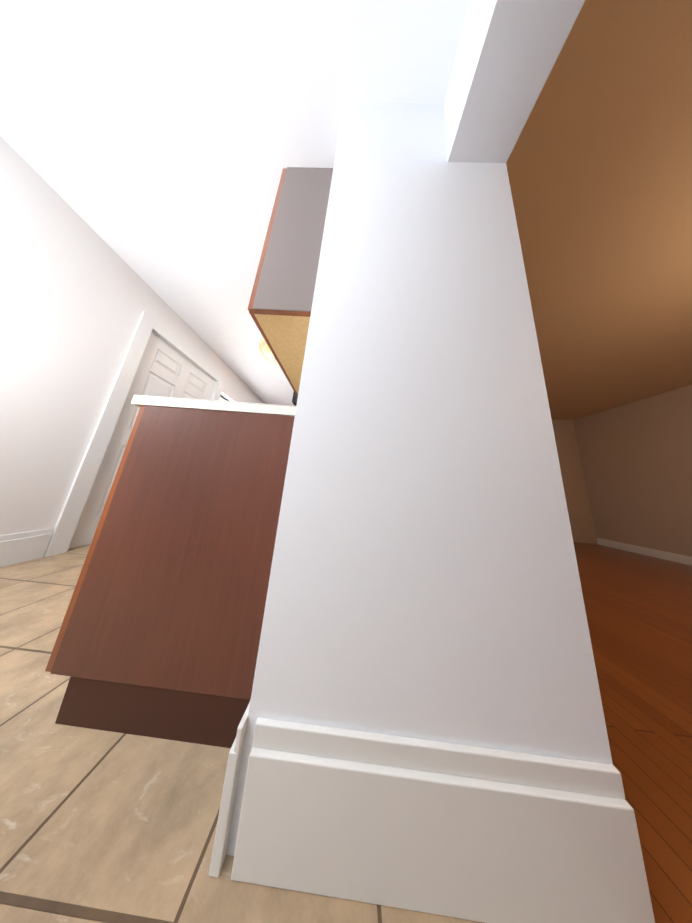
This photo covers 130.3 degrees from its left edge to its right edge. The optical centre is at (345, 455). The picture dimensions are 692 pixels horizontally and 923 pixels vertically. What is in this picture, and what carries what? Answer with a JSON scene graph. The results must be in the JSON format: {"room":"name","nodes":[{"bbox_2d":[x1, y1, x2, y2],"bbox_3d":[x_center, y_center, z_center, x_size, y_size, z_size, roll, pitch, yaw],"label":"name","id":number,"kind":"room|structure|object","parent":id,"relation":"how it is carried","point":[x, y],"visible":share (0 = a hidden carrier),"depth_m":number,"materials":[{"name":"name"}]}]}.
{"room":"kitchen","nodes":[
{"label":"kitchen","id":0,"kind":"room"},
{"bbox_2d":[0,0,468,405],"bbox_3d":[-0.713,-1.596,1.807,2.380,0.200,4.850,4,-11,2],"label":"ceiling","id":1,"kind":"structure","parent":0,"point":[157,146],"depth_m":0.78,"materials":[{"name":"white paint"}]},
{"bbox_2d":[259,338,278,364],"bbox_3d":[-0.954,-1.365,2.168,0.406,0.152,0.406,4,-11,2],"label":"ceiling lamp","id":2,"kind":"object","parent":1,"relation":"attached to","point":[265,351],"visible":0.38,"depth_m":2.09,"materials":[{"name":"beige"}]},
{"bbox_2d":[0,544,483,922],"bbox_3d":[-0.930,0.896,1.313,2.810,0.100,5.250,4,-11,2],"label":"floor","id":3,"kind":"structure","parent":0,"point":[99,826],"depth_m":0.30,"materials":[{"name":"beige tile"}]},
{"bbox_2d":[45,406,294,747],"bbox_3d":[-0.497,0.343,0.856,0.660,0.876,0.764,4,-11,2],"label":"base cabinet","id":4,"kind":"object","parent":3,"relation":"on","point":[159,634],"visible":0.9,"depth_m":0.46,"materials":[{"name":"brown wood"}]},
{"bbox_2d":[131,395,295,415],"bbox_3d":[-0.443,-0.153,0.953,0.637,0.138,0.768,4,-11,2],"label":"countertop","id":5,"kind":"structure","parent":4,"relation":"on","point":[217,405],"depth_m":0.57,"materials":[{"name":"laminate"}]},
{"bbox_2d":[0,0,612,855],"bbox_3d":[0.259,-0.349,1.542,0.690,2.620,5.250,4,-11,2],"label":"wall","id":6,"kind":"structure","parent":0,"point":[424,578],"depth_m":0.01,"materials":[{"name":"white paint"}]},
{"bbox_2d":[43,311,224,556],"bbox_3d":[-2.049,-0.239,1.808,0.171,2.125,1.000,4,-11,2],"label":"door frame","id":7,"kind":"structure","parent":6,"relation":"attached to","point":[153,363],"depth_m":1.45,"materials":[{"name":"white wood"}]},
{"bbox_2d":[219,392,234,401],"bbox_3d":[-2.046,-0.498,2.745,0.166,0.895,0.725,4,-11,2],"label":"window","id":8,"kind":"structure","parent":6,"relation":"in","point":[224,397],"depth_m":2.64,"materials":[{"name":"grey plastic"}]},
{"bbox_2d":[248,167,332,397],"bbox_3d":[-0.235,-0.963,1.111,0.358,0.918,0.764,4,-11,2],"label":"upper cabinet","id":9,"kind":"object","parent":6,"relation":"attached to","point":[280,302],"visible":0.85,"depth_m":0.73,"materials":[{"name":"brown wood"}]},
{"bbox_2d":[292,392,297,405],"bbox_3d":[-0.260,-0.589,1.818,0.397,0.433,0.756,4,-11,2],"label":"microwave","id":10,"kind":"object","parent":6,"relation":"attached to","point":[294,399],"visible":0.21,"depth_m":1.42,"materials":[{"name":"black"}]},
{"bbox_2d":[506,0,691,556],"bbox_3d":[5.462,-0.159,0.270,9.790,2.620,6.400,4,-11,2],"label":"wall","id":11,"kind":"structure","parent":0,"point":[599,165],"depth_m":1.20,"materials":[{"name":"beige paint"}]},
{"bbox_2d":[0,528,691,922],"bbox_3d":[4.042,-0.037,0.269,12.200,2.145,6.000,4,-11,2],"label":"baseboard","id":12,"kind":"structure","parent":11,"relation":"attached to","point":[464,832],"depth_m":0.27,"materials":[{"name":"white wood"}]},
{"bbox_2d":[573,542,691,922],"bbox_3d":[5.389,1.174,0.005,9.910,0.100,6.400,4,-11,2],"label":"floor","id":13,"kind":"structure","parent":0,"point":[638,608],"depth_m":0.59,"materials":[{"name":"brown wood"}]}
]}

